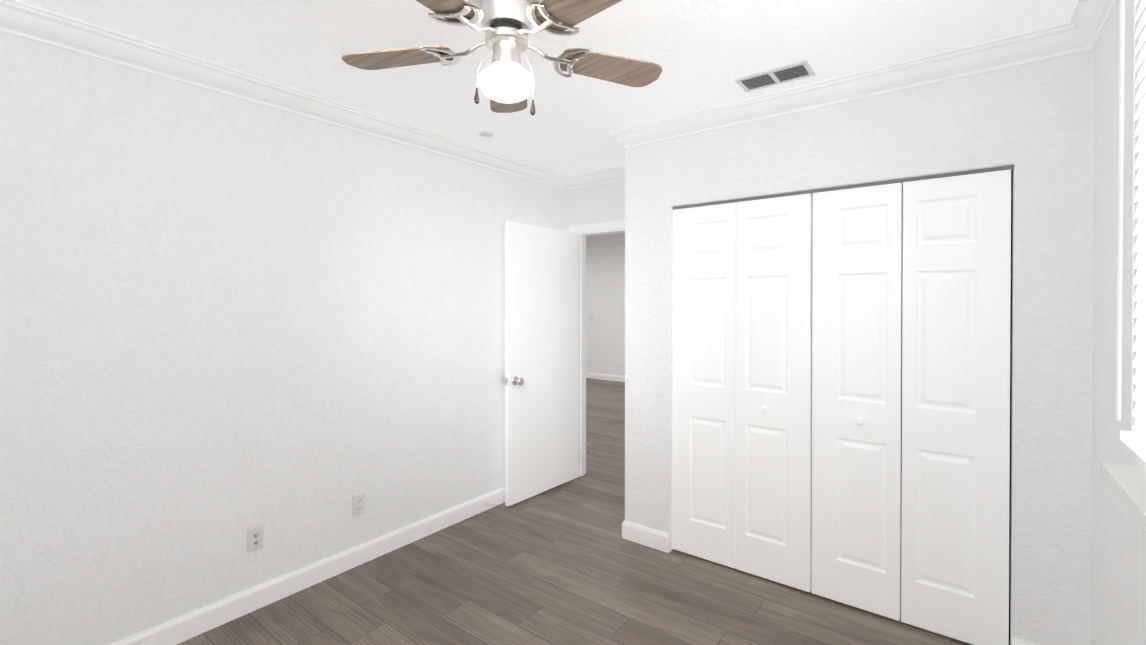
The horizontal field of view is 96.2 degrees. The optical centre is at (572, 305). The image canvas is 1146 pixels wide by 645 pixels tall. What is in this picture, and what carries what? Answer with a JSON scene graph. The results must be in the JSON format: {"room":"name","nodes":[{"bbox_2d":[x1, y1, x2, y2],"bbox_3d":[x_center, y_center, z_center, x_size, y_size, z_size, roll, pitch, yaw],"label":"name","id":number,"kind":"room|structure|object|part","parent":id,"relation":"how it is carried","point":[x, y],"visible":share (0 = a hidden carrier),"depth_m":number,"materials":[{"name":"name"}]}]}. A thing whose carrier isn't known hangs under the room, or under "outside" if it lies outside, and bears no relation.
{"room":"empty bedroom","nodes":[
{"label":"empty bedroom","id":0,"kind":"room"},
{"bbox_2d":[0,31,566,644],"bbox_3d":[-1.279,0.190,2.872,0.120,2.520,4.120,0,0,37],"label":"wall","id":1,"kind":"structure","parent":0,"point":[226,321],"depth_m":2.32,"materials":[{"name":"paint"}]},
{"bbox_2d":[247,524,263,552],"bbox_3d":[-1.515,1.115,2.458,0.014,0.116,0.072,0,0,37],"label":"electrical outlet","id":2,"kind":"object","parent":1,"relation":"attached to","point":[255,538],"visible":1,"depth_m":2.46,"materials":[{"name":"white plastic"}]},
{"bbox_2d":[0,0,567,189],"bbox_3d":[-1.201,-1.020,2.805,0.076,0.099,3.880,0,0,37],"label":"crown molding","id":3,"kind":"structure","parent":1,"relation":"attached to","point":[19,18],"depth_m":2.33,"materials":[{"name":"white paint"}]},
{"bbox_2d":[111,487,504,644],"bbox_3d":[-1.220,1.397,2.834,0.030,0.106,3.880,0,0,37],"label":"baseboard","id":4,"kind":"structure","parent":1,"relation":"attached to","point":[178,630],"depth_m":2.61,"materials":[{"name":"white paint"}]},
{"bbox_2d":[353,492,364,515],"bbox_3d":[-1.198,1.112,2.879,0.008,0.116,0.072,0,0,37],"label":"duplex electrical outlet","id":5,"kind":"object","parent":1,"relation":"attached to","point":[358,504],"visible":1,"depth_m":2.88,"materials":[{"name":"white plastic"}]},
{"bbox_2d":[20,0,1077,247],"bbox_3d":[-0.935,-1.117,5.521,9.200,0.060,8.760,0,0,37],"label":"ceiling","id":6,"kind":"structure","parent":0,"point":[703,54],"depth_m":2.12,"materials":[{"name":"paint"}]},
{"bbox_2d":[479,131,493,136],"bbox_3d":[-0.540,-1.066,3.205,0.094,0.011,0.094,0,0,37],"label":"detector","id":7,"kind":"object","parent":6,"relation":"attached to","point":[486,134],"visible":0.98,"depth_m":3.19,"materials":[{"name":"white plastic"}]},
{"bbox_2d":[341,0,661,115],"bbox_3d":[-0.203,-0.811,1.534,1.036,0.500,1.031,0,0,37],"label":"ceiling fan","id":8,"kind":"object","parent":6,"relation":"hanging from","point":[505,81],"visible":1,"depth_m":1.53,"materials":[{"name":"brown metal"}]},
{"bbox_3d":[-0.550,-0.788,1.634,0.362,0.023,0.250,0,0,37],"label":"blade","id":9,"kind":"part","parent":8,"relation":"part of","materials":[{"name":"brown wood"}]},
{"bbox_3d":[-0.375,-0.786,1.252,0.169,0.023,0.373,0,0,37],"label":"blade","id":10,"kind":"part","parent":8,"relation":"part of","materials":[{"name":"brown wood"}]},
{"bbox_3d":[-0.262,-0.704,1.530,0.022,0.126,0.048,0,0,37],"label":"chain","id":11,"kind":"part","parent":8,"relation":"part of","materials":[{"name":"silver metal"}]},
{"bbox_3d":[-0.202,-0.674,1.565,0.173,0.100,0.173,0,0,37],"label":"globe","id":12,"kind":"part","parent":8,"relation":"part of","materials":[{"name":"white glass"}]},
{"bbox_3d":[-0.241,-0.790,1.917,0.315,0.023,0.324,0,0,37],"label":"blade","id":13,"kind":"part","parent":8,"relation":"part of","materials":[{"name":"brown wood"}]},
{"bbox_3d":[-0.141,-0.688,1.533,0.051,0.159,0.011,0,0,37],"label":"chain","id":14,"kind":"part","parent":8,"relation":"part of","materials":[{"name":"silver metal"}]},
{"bbox_3d":[0.034,-0.786,1.297,0.372,0.023,0.182,0,0,37],"label":"blade","id":15,"kind":"part","parent":8,"relation":"part of","materials":[{"name":"brown wood"}]},
{"bbox_3d":[0.123,-0.788,1.708,0.261,0.023,0.359,0,0,37],"label":"blade","id":16,"kind":"part","parent":8,"relation":"part of","materials":[{"name":"brown wood"}]},
{"bbox_2d":[734,60,815,92],"bbox_3d":[0.939,-1.062,2.398,0.320,0.013,0.173,0,0,37],"label":"ceiling vent","id":17,"kind":"object","parent":6,"relation":"in","point":[780,75],"visible":1,"depth_m":2.38,"materials":[{"name":"white metal"}]},
{"bbox_2d":[177,378,972,644],"bbox_3d":[-0.935,1.463,5.537,9.200,0.060,8.760,0,0,37],"label":"floor","id":18,"kind":"structure","parent":0,"point":[566,563],"depth_m":2.58,"materials":[{"name":"brown wood"}]},
{"bbox_2d":[567,180,624,230],"bbox_3d":[1.206,0.186,3.490,3.080,2.520,0.120,0,0,37],"label":"wall","id":19,"kind":"structure","parent":0,"point":[601,203],"depth_m":4.18,"materials":[{"name":"paint"}]},
{"bbox_2d":[568,165,624,189],"bbox_3d":[0.363,-1.028,4.003,0.925,0.099,0.076,0,0,37],"label":"crown molding","id":20,"kind":"structure","parent":19,"relation":"attached to","point":[617,173],"depth_m":4.13,"materials":[{"name":"white paint"}]},
{"bbox_2d":[569,220,624,476],"bbox_3d":[0.402,0.388,4.106,0.972,2.108,0.152,0,0,37],"label":"door frame","id":21,"kind":"structure","parent":19,"relation":"attached to","point":[582,353],"depth_m":4.34,"materials":[{"name":"white paint"}]},
{"bbox_2d":[503,222,578,506],"bbox_3d":[-0.220,0.416,3.977,0.177,2.030,0.820,0,0,39],"label":"bedroom door","id":22,"kind":"structure","parent":21,"relation":"attached to","point":[541,379],"depth_m":3.92,"materials":[{"name":"white paint"}]},
{"bbox_3d":[-0.390,0.543,3.688,0.071,0.064,0.064,0,0,39],"label":"knob","id":23,"kind":"part","parent":22,"relation":"part of","materials":[{"name":"silver metal"}]},
{"bbox_2d":[586,245,624,375],"bbox_3d":[1.688,0.151,8.961,9.200,2.520,0.120,0,0,37],"label":"wall","id":24,"kind":"structure","parent":0,"point":[605,307],"depth_m":9.70,"materials":[{"name":"paint"}]},
{"bbox_2d":[586,372,624,381],"bbox_3d":[1.600,1.358,8.952,9.080,0.106,0.014,0,0,37],"label":"baseboard","id":25,"kind":"structure","parent":24,"relation":"attached to","point":[606,377],"depth_m":9.70,"materials":[{"name":"white paint"}]},
{"bbox_2d":[625,49,1093,644],"bbox_3d":[1.174,0.192,2.611,2.065,2.520,0.100,0,0,37],"label":"wall","id":26,"kind":"structure","parent":0,"point":[1033,123],"depth_m":2.09,"materials":[{"name":"paint"}]},
{"bbox_2d":[622,520,669,552],"bbox_3d":[0.644,1.394,3.385,0.321,0.106,0.702,0,0,37],"label":"baseboard","id":27,"kind":"structure","parent":26,"relation":"attached to","point":[648,537],"depth_m":3.10,"materials":[{"name":"white paint"}]},
{"bbox_2d":[672,202,736,568],"bbox_3d":[0.745,0.438,2.932,0.374,2.000,0.030,0,0,37],"label":"closet door","id":28,"kind":"structure","parent":26,"relation":"in","point":[704,404],"depth_m":2.91,"materials":[{"name":"white paint"}]},
{"bbox_2d":[736,193,811,591],"bbox_3d":[1.038,0.439,2.688,0.374,2.000,0.061,0,0,37],"label":"closet door","id":29,"kind":"structure","parent":26,"relation":"in","point":[773,365],"depth_m":2.68,"materials":[{"name":"white paint"}]},
{"bbox_3d":[1.005,0.544,2.695,0.035,0.035,0.031,0,0,37],"label":"closet door knob","id":30,"kind":"part","parent":29,"relation":"part of","materials":[{"name":"white paint"}]},
{"bbox_2d":[608,22,1063,148],"bbox_3d":[1.059,-1.018,2.580,2.061,0.099,0.076,0,0,37],"label":"crown molding","id":31,"kind":"structure","parent":26,"relation":"attached to","point":[1047,42],"depth_m":2.36,"materials":[{"name":"white paint"}]},
{"bbox_2d":[673,165,1013,209],"bbox_3d":[1.204,-0.570,2.579,1.531,0.016,0.026,0,0,37],"label":"trim","id":32,"kind":"structure","parent":26,"relation":"attached to","point":[1001,168],"depth_m":2.45,"materials":[{"name":"grey"}]},
{"bbox_2d":[811,183,901,620],"bbox_3d":[1.342,0.441,2.456,0.374,2.000,0.061,0,0,37],"label":"closet door","id":33,"kind":"structure","parent":26,"relation":"in","point":[856,375],"depth_m":2.45,"materials":[{"name":"white paint"}]},
{"bbox_3d":[1.356,0.546,2.427,0.035,0.035,0.031,0,0,37],"label":"closet door knob","id":34,"kind":"part","parent":33,"relation":"part of","materials":[{"name":"white paint"}]},
{"bbox_2d":[901,169,1010,644],"bbox_3d":[1.654,0.442,2.237,0.374,2.000,0.030,0,0,37],"label":"closet door","id":35,"kind":"structure","parent":26,"relation":"in","point":[956,281],"depth_m":2.22,"materials":[{"name":"white paint"}]},
{"bbox_2d":[811,170,1012,644],"bbox_3d":[1.241,0.422,2.634,1.591,2.060,0.008,0,0,37],"label":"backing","id":36,"kind":"object","parent":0,"point":[901,406],"depth_m":2.17,"materials":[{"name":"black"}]},
{"bbox_2d":[1091,0,1145,644],"bbox_3d":[1.300,0.202,0.977,0.120,2.520,4.000,0,0,37],"label":"wall","id":37,"kind":"structure","parent":0,"point":[1118,575],"depth_m":1.68,"materials":[{"name":"paint"}]},
{"bbox_2d":[1064,0,1118,55],"bbox_3d":[0.970,-1.006,0.700,0.076,0.099,3.172,0,0,37],"label":"crown molding","id":38,"kind":"structure","parent":37,"relation":"attached to","point":[1082,29],"depth_m":1.85,"materials":[{"name":"white paint"}]},
{"bbox_2d":[1100,462,1145,532],"bbox_3d":[0.998,0.473,0.668,0.162,0.038,1.920,0,0,37],"label":"window sill","id":39,"kind":"structure","parent":37,"relation":"attached to","point":[1126,484],"depth_m":1.30,"materials":[{"name":"white wood"}]},
{"bbox_2d":[1115,0,1145,461],"bbox_3d":[0.932,-0.287,0.654,0.072,1.288,1.725,0,0,37],"label":"window blinds","id":40,"kind":"object","parent":37,"relation":"attached to","point":[1134,439],"visible":1,"depth_m":1.31,"materials":[{"name":"white plastic"}]}
]}

